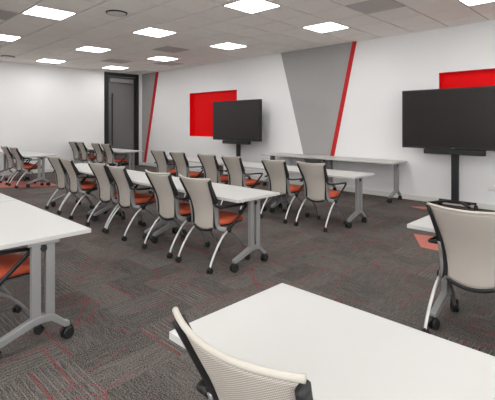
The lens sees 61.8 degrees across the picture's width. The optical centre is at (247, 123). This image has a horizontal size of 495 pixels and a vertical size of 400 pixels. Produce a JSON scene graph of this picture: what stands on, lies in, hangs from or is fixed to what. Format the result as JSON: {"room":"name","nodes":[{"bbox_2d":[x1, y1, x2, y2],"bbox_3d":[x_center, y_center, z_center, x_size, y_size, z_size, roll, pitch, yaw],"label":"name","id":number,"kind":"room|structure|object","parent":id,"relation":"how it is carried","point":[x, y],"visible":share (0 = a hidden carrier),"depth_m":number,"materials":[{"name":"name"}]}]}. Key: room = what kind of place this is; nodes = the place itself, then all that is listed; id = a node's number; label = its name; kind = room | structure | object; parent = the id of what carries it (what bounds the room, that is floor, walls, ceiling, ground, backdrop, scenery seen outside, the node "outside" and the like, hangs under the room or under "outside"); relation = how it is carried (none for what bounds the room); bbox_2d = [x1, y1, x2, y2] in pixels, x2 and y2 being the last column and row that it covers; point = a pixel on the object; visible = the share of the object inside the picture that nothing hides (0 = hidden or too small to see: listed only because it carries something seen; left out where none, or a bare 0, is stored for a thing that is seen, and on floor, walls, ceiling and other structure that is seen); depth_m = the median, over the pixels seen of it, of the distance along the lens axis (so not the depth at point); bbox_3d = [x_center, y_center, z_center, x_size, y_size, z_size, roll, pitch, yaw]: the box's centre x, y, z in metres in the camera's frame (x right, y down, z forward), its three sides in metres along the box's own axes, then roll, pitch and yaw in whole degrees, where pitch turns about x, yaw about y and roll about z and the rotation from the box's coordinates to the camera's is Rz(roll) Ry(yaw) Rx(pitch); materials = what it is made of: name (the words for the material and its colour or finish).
{"room":"classroom","nodes":[
{"label":"classroom","id":0,"kind":"room"},
{"bbox_2d":[0,61,141,171],"bbox_3d":[-7.969,-0.197,11.169,11.554,3.394,0.150,0,0,-44],"label":"wall","id":1,"kind":"structure","parent":0,"point":[43,108],"depth_m":12.85,"materials":[{"name":"paint"}]},
{"bbox_2d":[0,162,141,175],"bbox_3d":[-7.899,1.450,11.124,11.291,0.100,0.012,0,0,-44],"label":"baseboard","id":2,"kind":"structure","parent":1,"relation":"attached to","point":[140,163],"depth_m":12.52,"materials":[{"name":"white"}]},
{"bbox_2d":[104,72,138,166],"bbox_3d":[-4.430,-0.132,14.533,0.178,3.264,1.293,0,0,44],"label":"door","id":3,"kind":"structure","parent":1,"relation":"in","point":[121,91],"depth_m":14.54,"materials":[{"name":"black metal"}]},
{"bbox_2d":[0,165,494,399],"bbox_3d":[-1.613,1.550,5.103,18.137,0.100,11.750,0,0,44],"label":"floor","id":4,"kind":"structure","parent":0,"point":[119,297],"depth_m":3.83,"materials":[{"name":"grey carpet"}]},
{"bbox_2d":[0,193,16,201],"bbox_3d":[-3.119,1.130,4.472,1.620,0.740,0.666,0,0,44],"label":"table","id":5,"kind":"object","parent":4,"relation":"on","point":[3,197],"visible":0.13,"depth_m":4.20,"materials":[{"name":"white laminate"}]},
{"bbox_2d":[0,150,30,180],"bbox_3d":[-6.480,1.130,11.386,1.200,0.740,0.666,0,0,44],"label":"table","id":6,"kind":"object","parent":4,"relation":"on","point":[4,169],"visible":0.34,"depth_m":11.65,"materials":[{"name":"white laminate"}]},
{"bbox_2d":[0,247,43,334],"bbox_3d":[-1.858,1.024,2.921,0.602,0.953,0.696,0,0,44],"label":"mesh chair","id":7,"kind":"object","parent":4,"relation":"on","point":[12,266],"visible":0.77,"depth_m":2.90,"materials":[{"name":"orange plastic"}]},
{"bbox_2d":[0,181,55,187],"bbox_3d":[-5.605,1.498,10.292,1.800,0.004,1.100,0,0,44],"label":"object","id":8,"kind":"structure","parent":4,"relation":"on","point":[13,183],"depth_m":10.18,"materials":[{"name":"carpet"}]},
{"bbox_2d":[0,145,31,184],"bbox_3d":[-5.846,1.024,10.475,0.602,0.953,0.696,0,0,44],"label":"mesh chair","id":9,"kind":"object","parent":8,"relation":"on","point":[9,156],"visible":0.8,"depth_m":10.27,"materials":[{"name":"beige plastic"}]},
{"bbox_2d":[8,147,43,187],"bbox_3d":[-5.345,1.024,9.986,0.602,0.953,0.696,0,0,44],"label":"mesh chair","id":10,"kind":"object","parent":8,"relation":"on","point":[20,165],"visible":0.98,"depth_m":9.81,"materials":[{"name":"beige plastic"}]},
{"bbox_2d":[6,152,56,187],"bbox_3d":[-5.457,1.130,10.387,1.620,0.740,0.666,0,0,44],"label":"table","id":11,"kind":"object","parent":8,"relation":"on","point":[41,156],"visible":0.82,"depth_m":9.90,"materials":[{"name":"white laminate"}]},
{"bbox_2d":[0,200,90,358],"bbox_3d":[-1.942,1.130,3.323,1.629,0.740,0.666,0,0,44],"label":"table","id":12,"kind":"object","parent":4,"relation":"on","point":[21,223],"visible":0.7,"depth_m":2.81,"materials":[{"name":"white laminate"}]},
{"bbox_2d":[45,155,91,210],"bbox_3d":[-3.123,1.024,7.272,0.602,0.953,0.696,0,0,43],"label":"mesh chair","id":13,"kind":"object","parent":4,"relation":"on","point":[62,182],"visible":0.71,"depth_m":7.08,"materials":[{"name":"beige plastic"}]},
{"bbox_2d":[69,141,87,162],"bbox_3d":[-5.321,1.024,13.204,0.602,0.953,0.696,0,0,44],"label":"mesh chair","id":14,"kind":"object","parent":4,"relation":"on","point":[76,153],"visible":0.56,"depth_m":13.00,"materials":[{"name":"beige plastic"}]},
{"bbox_2d":[57,157,107,219],"bbox_3d":[-2.726,1.024,6.857,0.696,0.953,0.602,0,0,-44],"label":"mesh chair","id":15,"kind":"object","parent":4,"relation":"on","point":[75,185],"visible":0.91,"depth_m":6.68,"materials":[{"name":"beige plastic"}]},
{"bbox_2d":[76,141,95,163],"bbox_3d":[-4.913,1.024,12.806,0.602,0.953,0.696,0,0,44],"label":"mesh chair","id":16,"kind":"object","parent":4,"relation":"on","point":[83,150],"visible":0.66,"depth_m":12.62,"materials":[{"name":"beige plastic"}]},
{"bbox_2d":[50,163,126,218],"bbox_3d":[-2.801,1.130,7.187,1.620,0.740,0.666,0,0,44],"label":"table","id":17,"kind":"object","parent":4,"relation":"on","point":[84,168],"visible":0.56,"depth_m":7.18,"materials":[{"name":"white laminate"}]},
{"bbox_2d":[86,147,103,163],"bbox_3d":[-4.795,1.130,12.983,1.300,0.740,0.666,0,0,44],"label":"table","id":18,"kind":"object","parent":4,"relation":"on","point":[91,150],"visible":0.07,"depth_m":13.11,"materials":[{"name":"white laminate"}]},
{"bbox_2d":[91,143,115,165],"bbox_3d":[-4.183,1.024,12.093,0.602,0.953,0.696,0,0,44],"label":"mesh chair","id":19,"kind":"object","parent":4,"relation":"on","point":[100,157],"visible":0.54,"depth_m":11.89,"materials":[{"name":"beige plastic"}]},
{"bbox_2d":[85,161,141,231],"bbox_3d":[-1.953,1.024,6.088,0.602,0.953,0.696,0,0,43],"label":"mesh chair","id":20,"kind":"object","parent":4,"relation":"on","point":[107,193],"visible":0.78,"depth_m":5.89,"materials":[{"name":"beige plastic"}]},
{"bbox_2d":[101,143,127,166],"bbox_3d":[-3.739,1.024,11.660,0.602,0.953,0.696,0,0,44],"label":"mesh chair","id":21,"kind":"object","parent":4,"relation":"on","point":[110,158],"visible":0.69,"depth_m":11.48,"materials":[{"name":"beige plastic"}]},
{"bbox_2d":[102,148,143,169],"bbox_3d":[-3.729,1.130,11.942,1.620,0.740,0.666,0,0,44],"label":"table","id":22,"kind":"object","parent":4,"relation":"on","point":[131,152],"visible":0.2,"depth_m":11.44,"materials":[{"name":"white laminate"}]},
{"bbox_2d":[104,164,162,240],"bbox_3d":[-1.545,1.024,5.676,0.696,0.953,0.602,0,0,-45],"label":"mesh chair","id":23,"kind":"object","parent":4,"relation":"on","point":[126,198],"visible":0.88,"depth_m":5.50,"materials":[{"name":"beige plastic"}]},
{"bbox_2d":[90,170,179,239],"bbox_3d":[-1.628,1.130,6.042,1.620,0.740,0.666,0,0,44],"label":"table","id":24,"kind":"object","parent":4,"relation":"on","point":[137,177],"visible":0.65,"depth_m":5.84,"materials":[{"name":"white laminate"}]},
{"bbox_2d":[149,149,175,193],"bbox_3d":[-1.704,1.024,8.920,0.602,0.953,0.696,0,0,43],"label":"mesh chair","id":25,"kind":"object","parent":4,"relation":"on","point":[162,162],"visible":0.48,"depth_m":8.72,"materials":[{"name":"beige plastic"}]},
{"bbox_2d":[142,170,209,258],"bbox_3d":[-0.851,1.024,4.998,0.602,0.953,0.696,0,0,43],"label":"mesh chair","id":26,"kind":"object","parent":4,"relation":"on","point":[169,208],"visible":0.91,"depth_m":4.81,"materials":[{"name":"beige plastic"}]},
{"bbox_2d":[169,151,203,200],"bbox_3d":[-1.211,1.024,8.438,0.602,0.953,0.696,0,0,44],"label":"mesh chair","id":27,"kind":"object","parent":4,"relation":"on","point":[181,164],"visible":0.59,"depth_m":8.25,"materials":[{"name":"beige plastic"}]},
{"bbox_2d":[167,156,222,168],"bbox_3d":[-1.214,1.130,8.950,1.620,0.740,0.666,0,0,44],"label":"table","id":28,"kind":"object","parent":4,"relation":"on","point":[190,159],"visible":0.06,"depth_m":9.03,"materials":[{"name":"white laminate"}]},
{"bbox_2d":[197,153,227,183],"bbox_3d":[-0.566,1.024,7.795,0.602,0.953,0.696,0,0,43],"label":"mesh chair","id":29,"kind":"object","parent":4,"relation":"on","point":[210,166],"visible":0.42,"depth_m":7.60,"materials":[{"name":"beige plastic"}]},
{"bbox_2d":[175,174,250,273],"bbox_3d":[-0.364,1.024,4.516,0.603,0.953,0.696,0,0,43],"label":"mesh chair","id":30,"kind":"object","parent":4,"relation":"on","point":[205,214],"visible":0.98,"depth_m":4.34,"materials":[{"name":"beige fabric"}]},
{"bbox_2d":[148,180,279,272],"bbox_3d":[-0.454,1.130,4.896,1.620,0.740,0.666,0,0,44],"label":"table","id":31,"kind":"object","parent":4,"relation":"on","point":[237,194],"visible":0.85,"depth_m":4.41,"materials":[{"name":"white laminate"}]},
{"bbox_2d":[213,99,261,178],"bbox_3d":[-0.322,0.438,11.102,1.820,2.125,0.545,0,0,44],"label":"display","id":32,"kind":"object","parent":4,"relation":"on","point":[240,121],"visible":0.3,"depth_m":11.02,"materials":[{"name":"black plastic"}]},
{"bbox_2d":[219,155,264,212],"bbox_3d":[-0.087,1.024,7.299,0.696,0.953,0.602,0,0,-45],"label":"mesh chair","id":33,"kind":"object","parent":4,"relation":"on","point":[235,170],"visible":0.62,"depth_m":7.12,"materials":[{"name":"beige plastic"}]},
{"bbox_2d":[172,307,312,399],"bbox_3d":[0.153,1.024,1.273,0.602,0.953,0.696,0,0,44],"label":"mesh chair","id":34,"kind":"object","parent":4,"relation":"on","point":[225,376],"visible":0.8,"depth_m":1.02,"materials":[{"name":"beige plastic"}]},
{"bbox_2d":[217,161,281,210],"bbox_3d":[-0.040,1.130,7.804,1.620,0.740,0.666,0,0,44],"label":"table","id":35,"kind":"object","parent":4,"relation":"on","point":[251,165],"visible":0.26,"depth_m":7.37,"materials":[{"name":"white laminate"}]},
{"bbox_2d":[260,158,308,223],"bbox_3d":[0.594,1.024,6.607,0.602,0.953,0.696,0,0,44],"label":"mesh chair","id":36,"kind":"object","parent":4,"relation":"on","point":[277,172],"visible":0.84,"depth_m":6.43,"materials":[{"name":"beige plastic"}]},
{"bbox_2d":[261,153,331,185],"bbox_3d":[1.146,1.117,9.707,1.660,0.766,0.666,0,0,44],"label":"table","id":37,"kind":"object","parent":4,"relation":"on","point":[272,155],"visible":0.36,"depth_m":9.55,"materials":[{"name":"white laminate"}]},
{"bbox_2d":[294,161,346,231],"bbox_3d":[1.095,1.024,6.104,0.602,0.953,0.696,0,0,43],"label":"mesh chair","id":38,"kind":"object","parent":4,"relation":"on","point":[315,180],"visible":0.98,"depth_m":5.93,"materials":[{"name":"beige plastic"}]},
{"bbox_2d":[269,166,373,227],"bbox_3d":[1.133,1.130,6.659,1.620,0.740,0.666,0,0,44],"label":"table","id":39,"kind":"object","parent":4,"relation":"on","point":[358,176],"visible":0.81,"depth_m":6.19,"materials":[{"name":"white laminate"}]},
{"bbox_2d":[169,283,494,399],"bbox_3d":[0.513,1.130,1.174,1.620,0.740,0.666,0,0,44],"label":"table","id":40,"kind":"object","parent":4,"relation":"on","point":[345,352],"visible":0.97,"depth_m":1.39,"materials":[{"name":"white laminate"}]},
{"bbox_2d":[319,156,407,202],"bbox_3d":[2.348,1.117,8.533,1.660,0.766,0.666,0,0,44],"label":"table","id":41,"kind":"object","parent":4,"relation":"on","point":[395,163],"visible":0.8,"depth_m":8.18,"materials":[{"name":"white laminate"}]},
{"bbox_2d":[414,234,438,250],"bbox_3d":[2.346,1.498,5.170,0.628,0.004,0.706,0,0,32],"label":"tile","id":42,"kind":"structure","parent":4,"relation":"on","point":[422,240],"depth_m":5.21,"materials":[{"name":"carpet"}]},
{"bbox_2d":[407,215,458,329],"bbox_3d":[2.008,1.130,2.794,1.620,0.740,0.666,0,0,44],"label":"table","id":43,"kind":"object","parent":4,"relation":"on","point":[425,223],"visible":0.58,"depth_m":3.12,"materials":[{"name":"white laminate"}]},
{"bbox_2d":[402,86,494,210],"bbox_3d":[3.610,0.438,7.264,1.820,2.125,0.545,0,0,44],"label":"display","id":44,"kind":"object","parent":4,"relation":"on","point":[454,122],"visible":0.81,"depth_m":7.29,"materials":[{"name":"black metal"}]},
{"bbox_2d":[420,202,494,333],"bbox_3d":[1.628,1.024,2.928,0.602,0.953,0.696,0,0,44],"label":"mesh chair","id":45,"kind":"object","parent":4,"relation":"on","point":[466,239],"visible":0.98,"depth_m":2.78,"materials":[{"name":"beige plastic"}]},
{"bbox_2d":[0,0,494,73],"bbox_3d":[-1.648,-1.824,5.067,18.037,0.060,11.550,0,0,44],"label":"ceiling","id":46,"kind":"structure","parent":0,"point":[199,25],"depth_m":7.71,"materials":[{"name":"tile"}]},
{"bbox_2d":[1,55,14,57],"bbox_3d":[-6.378,-1.782,11.004,0.336,0.022,0.336,0,0,44],"label":"ceiling speaker","id":47,"kind":"object","parent":46,"relation":"attached to","point":[4,56],"visible":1,"depth_m":10.91,"materials":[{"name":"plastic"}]},
{"bbox_2d":[0,10,18,19],"bbox_3d":[-4.163,-1.801,6.704,0.652,0.021,0.652,0,0,44],"label":"ceiling vent","id":48,"kind":"object","parent":46,"relation":"in","point":[4,15],"visible":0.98,"depth_m":6.79,"materials":[{"name":"grey metal"}]},
{"bbox_2d":[0,11,15,18],"bbox_3d":[-4.163,-1.802,6.704,0.592,0.019,0.592,0,0,44],"label":"grille","id":49,"kind":"object","parent":48,"relation":"attached to","point":[3,14],"depth_m":6.79,"materials":[{"name":"grey metal"}]},
{"bbox_2d":[0,34,21,41],"bbox_3d":[-5.126,-1.801,8.572,0.652,0.022,0.652,0,0,44],"label":"recessed light","id":50,"kind":"object","parent":46,"relation":"in","point":[3,37],"visible":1,"depth_m":8.59,"materials":[{"name":"white plastic"}]},
{"bbox_2d":[0,35,19,40],"bbox_3d":[-5.126,-1.799,8.572,0.600,0.014,0.600,0,0,44],"label":"diffuser","id":51,"kind":"object","parent":50,"relation":"attached to","point":[2,37],"depth_m":8.69,"materials":[{"name":"white plastic"}]},
{"bbox_2d":[20,4,77,20],"bbox_3d":[-3.224,-1.801,6.716,0.652,0.022,0.652,0,0,44],"label":"recessed light","id":52,"kind":"object","parent":46,"relation":"in","point":[34,10],"visible":0.96,"depth_m":6.66,"materials":[{"name":"white plastic"}]},
{"bbox_2d":[36,58,65,63],"bbox_3d":[-5.636,-1.801,11.855,0.652,0.022,0.652,0,0,44],"label":"recessed light","id":53,"kind":"object","parent":46,"relation":"in","point":[42,59],"visible":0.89,"depth_m":11.90,"materials":[{"name":"white plastic"}]},
{"bbox_2d":[39,59,64,62],"bbox_3d":[-5.636,-1.799,11.855,0.600,0.014,0.600,0,0,44],"label":"diffuser","id":54,"kind":"object","parent":53,"relation":"attached to","point":[40,60],"depth_m":11.91,"materials":[{"name":"white plastic"}]},
{"bbox_2d":[74,45,111,52],"bbox_3d":[-3.733,-1.801,9.999,0.652,0.022,0.652,0,0,44],"label":"recessed light","id":55,"kind":"object","parent":46,"relation":"in","point":[84,48],"visible":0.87,"depth_m":9.98,"materials":[{"name":"white plastic"}]},
{"bbox_2d":[102,66,126,69],"bbox_3d":[-4.243,-1.801,13.282,0.652,0.022,0.652,0,0,44],"label":"recessed light","id":56,"kind":"object","parent":46,"relation":"in","point":[107,67],"visible":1,"depth_m":13.18,"materials":[{"name":"white plastic"}]},
{"bbox_2d":[106,10,127,15],"bbox_3d":[-2.111,-1.782,6.671,0.336,0.022,0.336,0,0,44],"label":"ceiling speaker","id":57,"kind":"object","parent":46,"relation":"attached to","point":[109,12],"visible":1,"depth_m":6.64,"materials":[{"name":"black plastic"}]},
{"bbox_2d":[102,59,131,63],"bbox_3d":[-3.756,-1.801,11.878,0.652,0.021,0.652,0,0,44],"label":"ceiling vent","id":58,"kind":"object","parent":46,"relation":"in","point":[107,60],"visible":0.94,"depth_m":11.92,"materials":[{"name":"grey metal"}]},
{"bbox_2d":[104,59,129,62],"bbox_3d":[-3.756,-1.802,11.878,0.592,0.019,0.592,0,0,44],"label":"grille","id":59,"kind":"object","parent":58,"relation":"attached to","point":[108,60],"depth_m":11.92,"materials":[{"name":"grey metal"}]},
{"bbox_2d":[131,27,177,37],"bbox_3d":[-1.831,-1.801,8.142,0.652,0.022,0.652,0,0,44],"label":"recessed light","id":60,"kind":"object","parent":46,"relation":"in","point":[149,31],"visible":0.84,"depth_m":8.12,"materials":[{"name":"white plastic"}]},
{"bbox_2d":[134,28,173,36],"bbox_3d":[-1.831,-1.799,8.142,0.600,0.014,0.600,0,0,44],"label":"diffuser","id":61,"kind":"object","parent":60,"relation":"attached to","point":[154,32],"depth_m":8.12,"materials":[{"name":"white plastic"}]},
{"bbox_2d":[146,56,177,60],"bbox_3d":[-2.341,-1.801,11.425,0.652,0.022,0.652,0,0,44],"label":"recessed light","id":62,"kind":"object","parent":46,"relation":"in","point":[160,58],"visible":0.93,"depth_m":11.36,"materials":[{"name":"white plastic"}]},
{"bbox_2d":[153,61,182,65],"bbox_3d":[-2.352,-1.801,12.365,0.652,0.021,0.652,0,0,44],"label":"ceiling vent","id":63,"kind":"object","parent":46,"relation":"in","point":[164,62],"visible":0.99,"depth_m":12.31,"materials":[{"name":"grey metal"}]},
{"bbox_2d":[156,62,179,65],"bbox_3d":[-2.352,-1.802,12.365,0.592,0.019,0.592,0,0,44],"label":"grille","id":64,"kind":"object","parent":63,"relation":"attached to","point":[160,63],"depth_m":12.31,"materials":[{"name":"grey metal"}]},
{"bbox_2d":[152,46,189,52],"bbox_3d":[-1.854,-1.801,10.022,0.652,0.021,0.652,0,0,44],"label":"ceiling vent","id":65,"kind":"object","parent":46,"relation":"in","point":[170,49],"visible":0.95,"depth_m":9.99,"materials":[{"name":"grey metal"}]},
{"bbox_2d":[155,47,185,52],"bbox_3d":[-1.854,-1.802,10.022,0.592,0.019,0.592,0,0,44],"label":"grille","id":66,"kind":"object","parent":65,"relation":"attached to","point":[166,49],"depth_m":9.99,"materials":[{"name":"grey metal"}]},
{"bbox_2d":[210,42,247,49],"bbox_3d":[-0.439,-1.801,9.569,0.652,0.022,0.652,0,0,44],"label":"recessed light","id":67,"kind":"object","parent":46,"relation":"in","point":[227,45],"visible":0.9,"depth_m":9.59,"materials":[{"name":"white plastic"}]},
{"bbox_2d":[212,43,245,48],"bbox_3d":[-0.439,-1.799,9.569,0.600,0.014,0.600,0,0,44],"label":"diffuser","id":68,"kind":"object","parent":67,"relation":"attached to","point":[222,45],"depth_m":9.60,"materials":[{"name":"white plastic"}]},
{"bbox_2d":[222,0,281,13],"bbox_3d":[0.071,-1.801,6.286,0.652,0.022,0.652,0,0,44],"label":"recessed light","id":69,"kind":"object","parent":46,"relation":"in","point":[248,6],"visible":0.93,"depth_m":6.27,"materials":[{"name":"white plastic"}]},
{"bbox_2d":[301,21,350,32],"bbox_3d":[1.463,-1.801,7.712,0.652,0.022,0.652,0,0,44],"label":"recessed light","id":70,"kind":"object","parent":46,"relation":"in","point":[329,26],"visible":0.89,"depth_m":7.70,"materials":[{"name":"white plastic"}]},
{"bbox_2d":[346,0,404,13],"bbox_3d":[1.950,-1.801,6.309,0.652,0.021,0.652,0,0,44],"label":"ceiling vent","id":71,"kind":"object","parent":46,"relation":"in","point":[370,6],"visible":0.98,"depth_m":6.29,"materials":[{"name":"grey metal"}]},
{"bbox_2d":[458,0,494,6],"bbox_3d":[3.365,-1.801,5.856,0.652,0.022,0.652,0,0,44],"label":"recessed light","id":72,"kind":"object","parent":46,"relation":"in","point":[467,3],"visible":1,"depth_m":6.11,"materials":[{"name":"white plastic"}]},
{"bbox_2d":[146,20,494,204],"bbox_3d":[2.428,-0.197,9.088,17.920,3.394,0.200,0,0,44],"label":"wall","id":73,"kind":"structure","parent":0,"point":[383,68],"depth_m":8.80,"materials":[{"name":"paint"}]},
{"bbox_2d":[142,72,155,161],"bbox_3d":[-3.501,-0.197,14.732,0.950,3.194,0.006,0,0,44],"label":"wall panel","id":74,"kind":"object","parent":73,"relation":"attached to","point":[148,80],"depth_m":14.85,"materials":[{"name":"grey paint"}]},
{"bbox_2d":[144,72,158,162],"bbox_3d":[-3.420,-0.197,14.650,0.960,3.194,0.010,0,0,44],"label":"trim","id":75,"kind":"structure","parent":73,"relation":"attached to","point":[157,73],"depth_m":14.62,"materials":[{"name":"red paint"}]},
{"bbox_2d":[190,90,236,136],"bbox_3d":[-1.026,-0.285,12.400,2.150,1.350,0.113,0,0,44],"label":"wall panel","id":76,"kind":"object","parent":73,"relation":"attached to","point":[201,104],"depth_m":12.77,"materials":[{"name":"red paint"}]},
{"bbox_2d":[281,42,351,168],"bbox_3d":[1.584,-0.197,9.769,2.060,3.194,0.006,0,0,44],"label":"wall panel","id":77,"kind":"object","parent":73,"relation":"attached to","point":[315,77],"depth_m":9.71,"materials":[{"name":"grey paint"}]},
{"bbox_2d":[142,162,494,210],"bbox_3d":[2.412,1.450,8.956,17.458,0.100,0.012,0,0,44],"label":"baseboard","id":78,"kind":"structure","parent":73,"relation":"attached to","point":[348,189],"depth_m":8.57,"materials":[{"name":"white"}]},
{"bbox_2d":[330,41,356,155],"bbox_3d":[2.081,-0.197,9.280,0.825,3.194,0.010,0,0,44],"label":"trim","id":79,"kind":"structure","parent":73,"relation":"attached to","point":[351,57],"depth_m":9.22,"materials":[{"name":"red paint"}]},
{"bbox_2d":[439,68,494,88],"bbox_3d":[4.417,-0.285,7.088,2.140,1.350,0.113,0,0,44],"label":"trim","id":80,"kind":"structure","parent":73,"relation":"attached to","point":[481,77],"depth_m":7.55,"materials":[{"name":"red paint"}]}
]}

